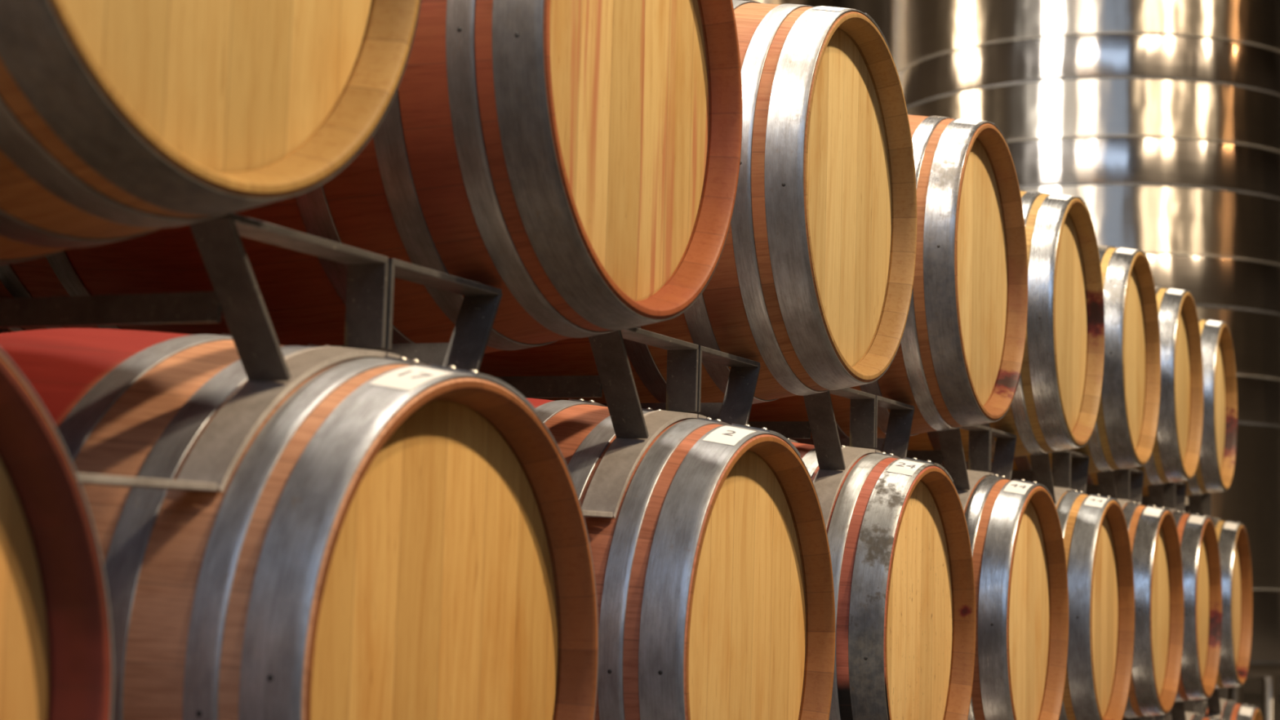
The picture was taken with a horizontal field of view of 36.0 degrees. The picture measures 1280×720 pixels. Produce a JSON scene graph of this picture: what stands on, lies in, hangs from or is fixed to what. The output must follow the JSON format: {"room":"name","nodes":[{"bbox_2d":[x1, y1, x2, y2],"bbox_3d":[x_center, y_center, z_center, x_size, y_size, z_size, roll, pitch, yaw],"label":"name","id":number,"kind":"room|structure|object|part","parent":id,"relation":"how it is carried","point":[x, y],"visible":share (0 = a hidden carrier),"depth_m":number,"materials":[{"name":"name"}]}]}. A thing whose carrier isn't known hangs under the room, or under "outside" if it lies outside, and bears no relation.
{"room":"winery barrel cellar","nodes":[
{"label":"winery barrel cellar","id":0,"kind":"room"},
{"bbox_2d":[888,0,1279,693],"bbox_3d":[7.688,-3.668,20.050,19.600,14.100,0.200,-1,-6,24],"label":"wall","id":1,"kind":"structure","parent":0,"point":[1253,685],"depth_m":19.84,"materials":[{"name":"paint"}]},
{"bbox_2d":[1220,691,1279,719],"bbox_3d":[1.328,1.921,5.646,20.000,0.200,30.400,-1,-6,24],"label":"floor","id":2,"kind":"structure","parent":0,"point":[1249,698],"depth_m":18.72,"materials":[{"name":"concrete"}]},
{"bbox_2d":[740,0,889,44],"bbox_3d":[0.674,-1.034,17.508,3.016,7.960,3.016,-1,-6,24],"label":"tank","id":3,"kind":"object","parent":2,"relation":"on","point":[878,10],"visible":0.02,"depth_m":16.77,"materials":[{"name":"metal"}]},
{"bbox_2d":[889,0,1279,719],"bbox_3d":[3.317,-1.267,14.363,3.015,7.960,3.015,-1,-6,27],"label":"tank","id":4,"kind":"object","parent":2,"relation":"on","point":[1162,116],"visible":0.39,"depth_m":12.97,"materials":[{"name":"metal"}]},
{"bbox_3d":[4.388,2.492,14.499,0.200,0.570,0.200,-1,-6,24],"label":"leg","id":5,"kind":"part","parent":4,"relation":"part of","materials":[{"name":"metal"}]},
{"bbox_3d":[4.235,2.363,13.235,0.200,0.570,0.200,-1,-6,24],"label":"leg","id":6,"kind":"part","parent":4,"relation":"part of","materials":[{"name":"metal"}]},
{"bbox_3d":[0.672,1.597,4.068,0.100,0.098,8.216,-1,-6,24],"label":"rail","id":7,"kind":"object","parent":2,"relation":"on","visible":0},
{"bbox_2d":[1164,711,1224,719],"bbox_3d":[1.546,1.517,6.819,0.952,0.684,0.684,-1,-6,24],"label":"wine barrel","id":8,"kind":"object","parent":7,"relation":"on","point":[1167,717],"visible":0.14,"depth_m":6.66,"materials":[{"name":"brown wood"}]},
{"bbox_2d":[1191,687,1226,719],"bbox_3d":[1.720,1.274,7.216,0.732,0.245,0.809,-1,-6,24],"label":"rack","id":9,"kind":"object","parent":8,"relation":"on","point":[1215,704],"visible":0.25,"depth_m":7.27,"materials":[{"name":"metal"}]},
{"bbox_2d":[1187,513,1252,688],"bbox_3d":[1.724,0.883,7.240,0.952,0.684,0.684,-1,-6,24],"label":"wine barrel","id":10,"kind":"object","parent":9,"relation":"on","point":[1232,536],"visible":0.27,"depth_m":7.05,"materials":[{"name":"brown wood"}]},
{"bbox_3d":[2.198,1.237,7.447,0.045,0.085,0.006,-1,-6,24],"label":"post","id":11,"kind":"part","parent":9,"relation":"part of","materials":[{"name":"metal"}]},
{"bbox_2d":[1202,699,1262,719],"bbox_3d":[1.877,1.599,7.557,0.952,0.684,0.684,-1,-6,24],"label":"wine barrel","id":12,"kind":"object","parent":7,"relation":"on","point":[1232,710],"visible":0.2,"depth_m":7.33,"materials":[{"name":"brown wood"}]},
{"bbox_3d":[-1.105,0.861,0.917,0.952,0.684,0.684,-1,-6,24],"label":"wine barrel","id":13,"kind":"object","parent":7,"relation":"on","visible":0},
{"bbox_3d":[-0.931,0.618,1.314,0.732,0.245,0.809,-1,-6,24],"label":"rack","id":14,"kind":"object","parent":13,"relation":"on","visible":0},
{"bbox_2d":[0,349,113,719],"bbox_3d":[-0.926,0.226,1.338,0.952,0.684,0.684,-1,-6,24],"label":"wine barrel","id":15,"kind":"object","parent":14,"relation":"on","point":[56,658],"visible":1,"depth_m":1.38,"materials":[{"name":"brown wood"}]},
{"bbox_2d":[0,213,388,492],"bbox_3d":[-0.752,-0.017,1.735,0.732,0.245,0.809,-1,-6,24],"label":"rack","id":16,"kind":"object","parent":15,"relation":"on","point":[271,375],"visible":0.97,"depth_m":1.80,"materials":[{"name":"metal"}]},
{"bbox_3d":[-0.673,-0.044,1.913,0.640,0.028,0.006,-1,-6,24],"label":"rail","id":17,"kind":"part","parent":16,"relation":"part of","materials":[{"name":"metal"}]},
{"bbox_2d":[0,0,421,265],"bbox_3d":[-0.747,-0.408,1.759,0.952,0.684,0.684,-1,-6,24],"label":"wine barrel","id":18,"kind":"object","parent":16,"relation":"on","point":[120,120],"visible":1,"depth_m":1.56,"materials":[{"name":"brown wood"}]},
{"bbox_3d":[-0.273,-0.054,1.965,0.045,0.085,0.006,-1,-6,24],"label":"post","id":19,"kind":"part","parent":16,"relation":"part of","materials":[{"name":"metal"}]},
{"bbox_3d":[0.883,1.353,5.344,0.952,0.684,0.684,-1,-6,24],"label":"wine barrel","id":20,"kind":"object","parent":7,"relation":"on","visible":0},
{"bbox_2d":[1124,715,1153,719],"bbox_3d":[1.057,1.110,5.741,0.732,0.245,0.809,-1,-6,24],"label":"rack","id":21,"kind":"object","parent":20,"relation":"on","point":[1143,717],"visible":0.02,"depth_m":5.96,"materials":[{"name":"metal"}]},
{"bbox_3d":[1.536,1.073,5.971,0.045,0.085,0.006,-1,-6,24],"label":"post","id":22,"kind":"part","parent":21,"relation":"part of","materials":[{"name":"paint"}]},
{"bbox_2d":[1122,501,1183,718],"bbox_3d":[1.062,0.718,5.765,0.952,0.684,0.684,-1,-6,24],"label":"wine barrel","id":23,"kind":"object","parent":21,"relation":"on","point":[1155,546],"visible":0.26,"depth_m":5.55,"materials":[{"name":"brown wood"}]},
{"bbox_2d":[1098,467,1174,512],"bbox_3d":[1.236,0.476,6.162,0.732,0.245,0.809,-1,-6,24],"label":"rack","id":24,"kind":"object","parent":23,"relation":"on","point":[1163,495],"visible":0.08,"depth_m":6.18,"materials":[{"name":"metal"}]},
{"bbox_2d":[1086,285,1203,486],"bbox_3d":[1.240,0.084,6.186,0.952,0.684,0.684,-1,-6,24],"label":"wine barrel","id":25,"kind":"object","parent":24,"relation":"on","point":[1175,455],"visible":0.23,"depth_m":5.95,"materials":[{"name":"brown wood"}]},
{"bbox_3d":[1.315,0.449,6.340,0.640,0.028,0.006,-1,-6,24],"label":"rail","id":26,"kind":"part","parent":24,"relation":"part of","materials":[{"name":"metal"}]},
{"bbox_3d":[1.714,0.439,6.392,0.045,0.085,0.006,-1,-6,24],"label":"post","id":27,"kind":"part","parent":24,"relation":"part of","materials":[{"name":"metal"}]},
{"bbox_3d":[1.214,1.435,6.082,0.952,0.684,0.684,-1,-6,24],"label":"wine barrel","id":28,"kind":"object","parent":7,"relation":"on","visible":0},
{"bbox_2d":[1122,699,1194,719],"bbox_3d":[1.388,1.192,6.478,0.732,0.245,0.809,-1,-6,24],"label":"rack","id":29,"kind":"object","parent":28,"relation":"on","point":[1182,710],"visible":0.21,"depth_m":6.53,"materials":[{"name":"metal"}]},
{"bbox_3d":[1.867,1.155,6.709,0.045,0.085,0.006,-1,-6,24],"label":"post","id":30,"kind":"part","parent":29,"relation":"part of","materials":[{"name":"metal"}]},
{"bbox_2d":[1172,510,1222,702],"bbox_3d":[1.393,0.800,6.503,0.952,0.684,0.684,-1,-6,24],"label":"wine barrel","id":31,"kind":"object","parent":29,"relation":"on","point":[1197,537],"visible":0.23,"depth_m":6.29,"materials":[{"name":"brown wood"}]},
{"bbox_2d":[1144,481,1211,518],"bbox_3d":[1.567,0.558,6.899,0.732,0.245,0.809,-1,-6,24],"label":"rack","id":32,"kind":"object","parent":31,"relation":"on","point":[1201,504],"visible":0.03,"depth_m":6.92,"materials":[{"name":"metal"}]},
{"bbox_3d":[1.719,0.440,6.403,0.045,0.085,0.006,-1,-6,24],"label":"post","id":33,"kind":"part","parent":32,"relation":"part of","materials":[{"name":"metal"}]},
{"bbox_3d":[1.646,0.531,7.078,0.640,0.028,0.006,-1,-6,24],"label":"rail","id":34,"kind":"part","parent":32,"relation":"part of","materials":[{"name":"metal"}]},
{"bbox_2d":[1142,318,1237,496],"bbox_3d":[1.572,0.166,6.923,0.952,0.684,0.684,-1,-6,24],"label":"wine barrel","id":35,"kind":"object","parent":32,"relation":"on","point":[1214,473],"visible":0.18,"depth_m":6.69,"materials":[{"name":"brown wood"}]},
{"bbox_3d":[2.046,0.521,7.130,0.045,0.085,0.006,-1,-6,24],"label":"post","id":36,"kind":"part","parent":32,"relation":"part of","materials":[{"name":"metal"}]},
{"bbox_3d":[-0.600,0.700,2.052,0.732,0.245,0.809,-1,-6,24],"label":"rack","id":37,"kind":"object","parent":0,"visible":0},
{"bbox_2d":[0,328,598,719],"bbox_3d":[-0.595,0.308,2.076,0.952,0.684,0.684,-1,-6,24],"label":"wine barrel","id":38,"kind":"object","parent":37,"relation":"on","point":[401,538],"visible":0.84,"depth_m":1.81,"materials":[{"name":"brown wood"}]},
{"bbox_2d":[0,257,698,518],"bbox_3d":[-0.421,0.066,2.473,0.732,0.245,0.809,-1,-6,24],"label":"rack","id":39,"kind":"object","parent":38,"relation":"on","point":[634,430],"visible":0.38,"depth_m":2.50,"materials":[{"name":"metal"}]},
{"bbox_2d":[0,0,742,353],"bbox_3d":[-0.416,-0.326,2.497,0.952,0.684,0.684,-1,-6,24],"label":"wine barrel","id":40,"kind":"object","parent":39,"relation":"on","point":[578,161],"visible":0.62,"depth_m":2.22,"materials":[{"name":"brown wood"}]},
{"bbox_3d":[-0.498,-0.001,2.304,0.640,0.028,0.006,-1,-6,24],"label":"rail","id":41,"kind":"part","parent":39,"relation":"part of","materials":[{"name":"metal"}]},
{"bbox_3d":[-0.269,-0.053,1.976,0.045,0.085,0.006,-1,-6,24],"label":"post","id":42,"kind":"part","parent":39,"relation":"part of","materials":[{"name":"metal"}]},
{"bbox_3d":[-0.342,0.038,2.651,0.640,0.028,0.006,-1,-6,24],"label":"rail","id":43,"kind":"part","parent":39,"relation":"part of","materials":[{"name":"metal"}]},
{"bbox_3d":[0.058,0.028,2.703,0.045,0.085,0.006,-1,-6,24],"label":"post","id":44,"kind":"part","parent":39,"relation":"part of","materials":[{"name":"metal"}]},
{"bbox_3d":[-0.268,0.782,2.790,0.732,0.245,0.809,-1,-6,24],"label":"rack","id":45,"kind":"object","parent":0,"visible":0},
{"bbox_2d":[526,397,835,719],"bbox_3d":[-0.264,0.390,2.814,0.952,0.684,0.684,-1,-6,24],"label":"wine barrel","id":46,"kind":"object","parent":45,"relation":"on","point":[713,569],"visible":0.41,"depth_m":2.56,"materials":[{"name":"brown wood"}]},
{"bbox_2d":[600,345,875,529],"bbox_3d":[-0.090,0.148,3.210,0.732,0.245,0.809,-1,-6,24],"label":"rack","id":47,"kind":"object","parent":46,"relation":"on","point":[834,461],"visible":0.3,"depth_m":3.24,"materials":[{"name":"metal"}]},
{"bbox_3d":[-0.166,0.082,3.041,0.640,0.028,0.006,-1,-6,24],"label":"rail","id":48,"kind":"part","parent":47,"relation":"part of","materials":[{"name":"metal"}]},
{"bbox_3d":[0.063,0.029,2.714,0.045,0.085,0.006,-1,-6,24],"label":"post","id":49,"kind":"part","parent":47,"relation":"part of","materials":[{"name":"metal"}]},
{"bbox_2d":[478,0,916,404],"bbox_3d":[-0.085,-0.244,3.234,0.952,0.684,0.684,-1,-6,24],"label":"wine barrel","id":50,"kind":"object","parent":47,"relation":"on","point":[811,282],"visible":0.34,"depth_m":2.96,"materials":[{"name":"brown wood"}]},
{"bbox_3d":[-0.010,0.120,3.389,0.640,0.028,0.006,-1,-6,24],"label":"rail","id":51,"kind":"part","parent":47,"relation":"part of","materials":[{"name":"metal"}]},
{"bbox_3d":[0.389,0.110,3.441,0.045,0.085,0.006,-1,-6,24],"label":"post","id":52,"kind":"part","parent":47,"relation":"part of","materials":[{"name":"metal"}]},
{"bbox_3d":[0.063,0.864,3.527,0.732,0.245,0.809,-1,-6,24],"label":"rack","id":53,"kind":"object","parent":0,"visible":0},
{"bbox_2d":[787,438,975,719],"bbox_3d":[0.068,0.472,3.551,0.952,0.684,0.684,-1,-6,24],"label":"wine barrel","id":54,"kind":"object","parent":53,"relation":"on","point":[899,540],"visible":0.35,"depth_m":3.32,"materials":[{"name":"brown wood"}]},
{"bbox_2d":[789,395,990,511],"bbox_3d":[0.242,0.230,3.948,0.732,0.245,0.809,-1,-6,24],"label":"rack","id":55,"kind":"object","parent":54,"relation":"on","point":[896,440],"visible":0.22,"depth_m":3.98,"materials":[{"name":"metal"}]},
{"bbox_3d":[0.165,0.164,3.779,0.640,0.028,0.006,-1,-6,24],"label":"rail","id":56,"kind":"part","parent":55,"relation":"part of","materials":[{"name":"metal"}]},
{"bbox_3d":[0.394,0.112,3.452,0.045,0.085,0.006,-1,-6,24],"label":"post","id":57,"kind":"part","parent":55,"relation":"part of","materials":[{"name":"metal"}]},
{"bbox_2d":[748,113,1027,438],"bbox_3d":[0.246,-0.162,3.972,0.952,0.684,0.684,-1,-6,24],"label":"wine barrel","id":58,"kind":"object","parent":55,"relation":"on","point":[957,360],"visible":0.27,"depth_m":3.71,"materials":[{"name":"brown wood"}]},
{"bbox_3d":[0.321,0.202,4.127,0.640,0.028,0.006,-1,-6,24],"label":"rail","id":59,"kind":"part","parent":55,"relation":"part of","materials":[{"name":"metal"}]},
{"bbox_3d":[0.721,0.192,4.178,0.045,0.085,0.006,-1,-6,24],"label":"post","id":60,"kind":"part","parent":55,"relation":"part of","materials":[{"name":"metal"}]},
{"bbox_3d":[0.394,0.946,4.265,0.732,0.245,0.809,-1,-6,24],"label":"rack","id":61,"kind":"object","parent":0,"visible":0},
{"bbox_2d":[964,474,1068,719],"bbox_3d":[0.399,0.554,4.289,0.952,0.684,0.684,-1,-6,24],"label":"wine barrel","id":62,"kind":"object","parent":61,"relation":"on","point":[1015,535],"visible":0.24,"depth_m":4.07,"materials":[{"name":"brown wood"}]},
{"bbox_2d":[940,427,1070,507],"bbox_3d":[0.573,0.312,4.686,0.732,0.245,0.809,-1,-6,24],"label":"rack","id":63,"kind":"object","parent":62,"relation":"on","point":[1059,475],"visible":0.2,"depth_m":4.72,"materials":[{"name":"metal"}]},
{"bbox_3d":[0.496,0.246,4.517,0.640,0.028,0.006,-1,-6,24],"label":"rail","id":64,"kind":"part","parent":63,"relation":"part of","materials":[{"name":"metal"}]},
{"bbox_3d":[0.725,0.194,4.189,0.045,0.085,0.006,-1,-6,24],"label":"post","id":65,"kind":"part","parent":63,"relation":"part of","materials":[{"name":"metal"}]},
{"bbox_2d":[907,191,1104,462],"bbox_3d":[0.578,-0.080,4.710,0.952,0.684,0.684,-1,-6,24],"label":"wine barrel","id":66,"kind":"object","parent":63,"relation":"on","point":[1055,406],"visible":0.3,"depth_m":4.46,"materials":[{"name":"brown wood"}]},
{"bbox_3d":[0.652,0.284,4.864,0.640,0.028,0.006,-1,-6,24],"label":"rail","id":67,"kind":"part","parent":63,"relation":"part of","materials":[{"name":"metal"}]},
{"bbox_3d":[1.052,0.275,4.916,0.045,0.085,0.006,-1,-6,24],"label":"post","id":68,"kind":"part","parent":63,"relation":"part of","materials":[{"name":"metal"}]},
{"bbox_3d":[0.726,1.028,5.003,0.732,0.245,0.809,-1,-6,24],"label":"rack","id":69,"kind":"object","parent":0,"visible":0},
{"bbox_2d":[1056,489,1134,719],"bbox_3d":[0.731,0.636,5.027,0.952,0.684,0.684,-1,-6,24],"label":"wine barrel","id":70,"kind":"object","parent":69,"relation":"on","point":[1098,550],"visible":0.23,"depth_m":4.82,"materials":[{"name":"brown wood"}]},
{"bbox_2d":[1032,450,1129,507],"bbox_3d":[0.904,0.394,5.424,0.732,0.245,0.809,-1,-6,24],"label":"rack","id":71,"kind":"object","parent":70,"relation":"on","point":[1115,484],"visible":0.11,"depth_m":5.45,"materials":[{"name":"metal"}]},
{"bbox_3d":[1.057,0.276,4.927,0.045,0.085,0.006,-1,-6,24],"label":"post","id":72,"kind":"part","parent":71,"relation":"part of","materials":[{"name":"metal"}]},
{"bbox_2d":[991,244,1160,478],"bbox_3d":[0.909,0.002,5.448,0.952,0.684,0.684,-1,-6,24],"label":"wine barrel","id":73,"kind":"object","parent":71,"relation":"on","point":[1123,436],"visible":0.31,"depth_m":5.21,"materials":[{"name":"brown wood"}]},
{"bbox_3d":[0.984,0.366,5.602,0.640,0.028,0.006,-1,-6,24],"label":"rail","id":74,"kind":"part","parent":71,"relation":"part of","materials":[{"name":"metal"}]},
{"bbox_3d":[1.383,0.357,5.654,0.045,0.085,0.006,-1,-6,24],"label":"post","id":75,"kind":"part","parent":71,"relation":"part of","materials":[{"name":"metal"}]}
]}

